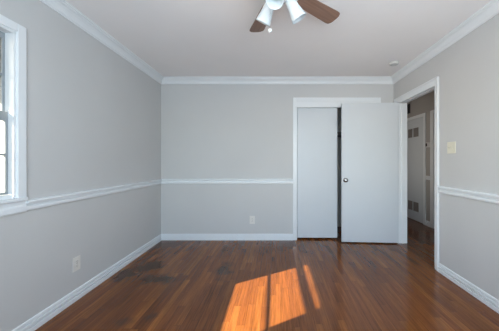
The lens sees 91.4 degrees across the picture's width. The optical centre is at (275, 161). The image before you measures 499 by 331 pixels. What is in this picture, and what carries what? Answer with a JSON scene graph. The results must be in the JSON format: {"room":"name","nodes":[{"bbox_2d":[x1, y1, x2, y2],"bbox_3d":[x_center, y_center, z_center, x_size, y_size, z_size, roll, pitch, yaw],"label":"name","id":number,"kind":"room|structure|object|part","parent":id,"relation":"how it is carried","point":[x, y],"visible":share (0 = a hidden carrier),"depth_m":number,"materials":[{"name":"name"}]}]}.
{"room":"empty bedroom","nodes":[
{"label":"empty bedroom","id":0,"kind":"room"},
{"bbox_2d":[0,0,160,330],"bbox_3d":[-1.776,-0.036,1.599,0.141,2.440,4.300,0,0,-1],"label":"wall","id":1,"kind":"structure","parent":0,"point":[94,117],"depth_m":2.04,"materials":[{"name":"grey paint"}]},
{"bbox_2d":[73,255,79,271],"bbox_3d":[-1.709,0.876,2.075,0.009,0.120,0.078,0,0,-1],"label":"wall outlet","id":2,"kind":"object","parent":1,"relation":"attached to","point":[76,261],"visible":1,"depth_m":2.07,"materials":[{"name":"beige plastic"}]},
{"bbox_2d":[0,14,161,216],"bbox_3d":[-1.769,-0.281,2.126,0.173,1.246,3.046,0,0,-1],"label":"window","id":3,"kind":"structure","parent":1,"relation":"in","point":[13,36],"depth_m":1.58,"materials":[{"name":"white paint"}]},
{"bbox_3d":[-1.757,-0.553,1.122,0.003,0.483,0.864,0,0,-1],"label":"pane","id":4,"kind":"part","parent":3,"relation":"part of","materials":[{"name":"clear glass"}]},
{"bbox_3d":[-1.757,-0.556,1.122,0.018,0.549,0.890,0,0,-1],"label":"sash","id":5,"kind":"part","parent":3,"relation":"part of","materials":[{"name":"white wood"}]},
{"bbox_3d":[-1.737,-0.054,1.123,0.018,0.534,0.890,0,0,-1],"label":"sash","id":6,"kind":"part","parent":3,"relation":"part of","materials":[{"name":"white wood"}]},
{"bbox_2d":[12,234,161,330],"bbox_3d":[-1.697,1.137,1.600,0.018,0.094,4.100,0,0,-1],"label":"baseboard","id":7,"kind":"structure","parent":1,"relation":"attached to","point":[45,315],"depth_m":2.09,"materials":[{"name":"white paint"}]},
{"bbox_2d":[40,0,162,83],"bbox_3d":[-1.671,-1.210,1.601,0.071,0.092,4.100,0,0,-1],"label":"crown molding","id":8,"kind":"structure","parent":1,"relation":"attached to","point":[65,9],"depth_m":2.29,"materials":[{"name":"white paint"}]},
{"bbox_2d":[35,217,498,330],"bbox_3d":[0.500,1.214,2.850,5.000,0.060,6.900,0,0,0],"label":"floor","id":9,"kind":"structure","parent":0,"point":[301,284],"depth_m":2.19,"materials":[{"name":"brown wood"}]},
{"bbox_2d":[161,84,392,233],"bbox_3d":[-0.032,-0.036,3.715,3.707,2.440,0.130,0,0,0],"label":"wall","id":10,"kind":"structure","parent":0,"point":[209,131],"depth_m":3.65,"materials":[{"name":"grey paint"}]},
{"bbox_2d":[161,234,292,239],"bbox_3d":[-0.740,1.137,3.641,1.991,0.094,0.018,0,0,0],"label":"baseboard","id":11,"kind":"structure","parent":10,"relation":"attached to","point":[164,236],"depth_m":3.64,"materials":[{"name":"white paint"}]},
{"bbox_2d":[161,179,292,183],"bbox_3d":[-0.740,0.299,3.635,1.991,0.073,0.030,0,0,0],"label":"chair rail","id":12,"kind":"object","parent":10,"relation":"attached to","point":[164,181],"visible":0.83,"depth_m":3.63,"materials":[{"name":"white paint"}]},
{"bbox_2d":[250,216,254,223],"bbox_3d":[-0.359,0.881,3.646,0.078,0.120,0.009,0,0,0],"label":"wall outlet","id":13,"kind":"object","parent":10,"relation":"attached to","point":[252,218],"visible":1,"depth_m":3.64,"materials":[{"name":"beige plastic"}]},
{"bbox_2d":[161,77,392,83],"bbox_3d":[0.018,-1.210,3.615,3.507,0.092,0.070,0,0,0],"label":"crown molding","id":14,"kind":"structure","parent":10,"relation":"attached to","point":[166,80],"depth_m":3.62,"materials":[{"name":"white paint"}]},
{"bbox_2d":[297,108,336,237],"bbox_3d":[0.629,0.143,3.700,0.609,2.034,0.033,0,0,0],"label":"door","id":15,"kind":"structure","parent":10,"relation":"in","point":[316,127],"depth_m":3.68,"materials":[{"name":"white paint"}]},
{"bbox_2d":[293,98,380,239],"bbox_3d":[0.916,0.112,3.708,1.320,2.145,0.148,0,0,0],"label":"closet frame","id":16,"kind":"object","parent":10,"relation":"attached to","point":[297,102],"visible":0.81,"depth_m":3.63,"materials":[{"name":"white paint"}]},
{"bbox_2d":[66,0,490,76],"bbox_3d":[0.500,-1.296,2.850,5.000,0.080,6.900,0,0,0],"label":"ceiling","id":17,"kind":"structure","parent":0,"point":[176,38],"depth_m":2.38,"materials":[{"name":"paint"}]},
{"bbox_2d":[250,0,339,32],"bbox_3d":[-0.020,-1.044,1.595,1.085,0.424,1.125,0,0,0],"label":"ceiling fan","id":18,"kind":"object","parent":17,"relation":"hanging from","point":[296,8],"visible":1,"depth_m":1.73,"materials":[{"name":"brown wood"}]},
{"bbox_3d":[-0.111,-1.150,1.960,0.130,0.033,0.397,0,0,-20],"label":"blade","id":19,"kind":"part","parent":18,"relation":"part of","materials":[{"name":"brown wood"}]},
{"bbox_3d":[-0.071,-1.021,1.679,0.147,0.161,0.111,0,0,41],"label":"lamp shade","id":20,"kind":"part","parent":18,"relation":"part of","materials":[{"name":"white glass"}]},
{"bbox_3d":[-0.003,-1.021,1.482,0.111,0.161,0.147,0,0,11],"label":"lamp shade","id":21,"kind":"part","parent":18,"relation":"part of","materials":[{"name":"white glass"}]},
{"bbox_3d":[0.134,-1.021,1.639,0.147,0.161,0.111,0,0,-19],"label":"lamp shade","id":22,"kind":"part","parent":18,"relation":"part of","materials":[{"name":"white glass"}]},
{"bbox_3d":[0.322,-1.150,1.836,0.397,0.033,0.130,0,0,-38],"label":"blade","id":23,"kind":"part","parent":18,"relation":"part of","materials":[{"name":"brown wood"}]},
{"bbox_2d":[389,61,398,65],"bbox_3d":[1.497,-1.238,3.070,0.120,0.036,0.120,0,0,0],"label":"smoke detector","id":24,"kind":"object","parent":17,"relation":"attached to","point":[392,63],"visible":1,"depth_m":3.04,"materials":[{"name":"white plastic"}]},
{"bbox_2d":[337,108,340,226],"bbox_3d":[0.886,-0.036,4.440,1.772,2.440,0.080,0,0,0],"label":"wall","id":25,"kind":"structure","parent":0,"point":[338,109],"depth_m":4.40,"materials":[{"name":"grey paint"}]},
{"bbox_2d":[407,91,433,223],"bbox_3d":[2.840,-0.036,4.250,0.100,2.440,4.100,0,0,0],"label":"wall","id":26,"kind":"structure","parent":0,"point":[423,104],"depth_m":4.46,"materials":[{"name":"paint"}]},
{"bbox_2d":[407,102,410,114],"bbox_3d":[2.784,-1.106,5.190,0.012,0.240,0.400,0,0,0],"label":"air vent","id":27,"kind":"object","parent":26,"relation":"in","point":[408,104],"visible":0.42,"depth_m":5.06,"materials":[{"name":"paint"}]},
{"bbox_2d":[407,117,422,222],"bbox_3d":[2.781,0.161,4.950,0.018,2.023,0.780,0,0,0],"label":"door","id":28,"kind":"structure","parent":26,"relation":"in","point":[415,126],"depth_m":4.82,"materials":[{"name":"white paint"}]},
{"bbox_2d":[408,200,411,209],"bbox_3d":[2.777,0.899,5.005,0.011,0.180,0.150,0,0,0],"label":"vent grille","id":29,"kind":"object","parent":28,"relation":"attached to","point":[409,201],"depth_m":5.01,"materials":[{"name":"grey metal"}]},
{"bbox_2d":[408,129,411,137],"bbox_3d":[2.777,-0.580,5.005,0.011,0.177,0.150,0,0,0],"label":"vent grille","id":30,"kind":"object","parent":28,"relation":"attached to","point":[409,130],"depth_m":5.01,"materials":[{"name":"grey metal"}]},
{"bbox_2d":[413,202,418,211],"bbox_3d":[2.777,0.899,4.803,0.011,0.180,0.165,0,0,0],"label":"vent grille","id":31,"kind":"object","parent":28,"relation":"attached to","point":[415,204],"depth_m":4.80,"materials":[{"name":"grey metal"}]},
{"bbox_2d":[413,127,418,136],"bbox_3d":[2.777,-0.580,4.803,0.011,0.177,0.165,0,0,0],"label":"vent grille","id":32,"kind":"object","parent":28,"relation":"attached to","point":[415,129],"depth_m":4.80,"materials":[{"name":"grey metal"}]},
{"bbox_2d":[407,113,425,224],"bbox_3d":[2.782,0.137,4.950,0.016,2.095,0.900,0,0,0],"label":"door frame","id":33,"kind":"structure","parent":26,"relation":"attached to","point":[423,115],"depth_m":4.52,"materials":[{"name":"white paint"}]},
{"bbox_2d":[430,110,433,228],"bbox_3d":[2.781,0.137,3.913,0.018,2.095,0.886,0,0,0],"label":"door frame","id":34,"kind":"structure","parent":26,"relation":"attached to","point":[431,111],"depth_m":4.29,"materials":[{"name":"white paint"}]},
{"bbox_2d":[393,14,498,299],"bbox_3d":[1.822,-0.036,2.849,0.120,2.440,6.800,0,0,1],"label":"wall","id":35,"kind":"structure","parent":0,"point":[467,71],"depth_m":2.19,"materials":[{"name":"grey paint"}]},
{"bbox_2d":[341,103,398,242],"bbox_3d":[1.362,0.161,3.502,0.814,2.014,0.152,0,0,4],"label":"door","id":36,"kind":"structure","parent":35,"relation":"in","point":[369,131],"depth_m":3.49,"materials":[{"name":"white paint"}]},
{"bbox_2d":[394,76,438,270],"bbox_3d":[1.821,0.132,3.095,0.156,2.105,0.997,0,0,1],"label":"door frame","id":37,"kind":"structure","parent":35,"relation":"attached to","point":[431,85],"depth_m":3.21,"materials":[{"name":"white paint"}]},
{"bbox_2d":[391,0,498,83],"bbox_3d":[1.712,-1.210,1.601,0.071,0.092,4.100,0,0,1],"label":"crown molding","id":38,"kind":"structure","parent":35,"relation":"attached to","point":[491,9],"depth_m":2.35,"materials":[{"name":"white paint"}]},
{"bbox_2d":[447,141,455,153],"bbox_3d":[1.748,-0.138,2.420,0.017,0.116,0.116,0,0,1],"label":"light switch","id":39,"kind":"object","parent":35,"relation":"attached to","point":[451,146],"visible":1,"depth_m":2.41,"materials":[{"name":"beige plastic"}]},
{"bbox_2d":[437,186,498,203],"bbox_3d":[1.725,0.299,1.075,0.031,0.073,3.050,0,0,1],"label":"chair rail","id":40,"kind":"object","parent":35,"relation":"attached to","point":[480,196],"visible":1,"depth_m":2.16,"materials":[{"name":"white paint"}]},
{"bbox_2d":[438,263,498,313],"bbox_3d":[1.731,1.137,1.075,0.020,0.094,3.050,0,0,1],"label":"baseboard","id":41,"kind":"structure","parent":35,"relation":"attached to","point":[484,297],"depth_m":2.16,"materials":[{"name":"white paint"}]}
]}

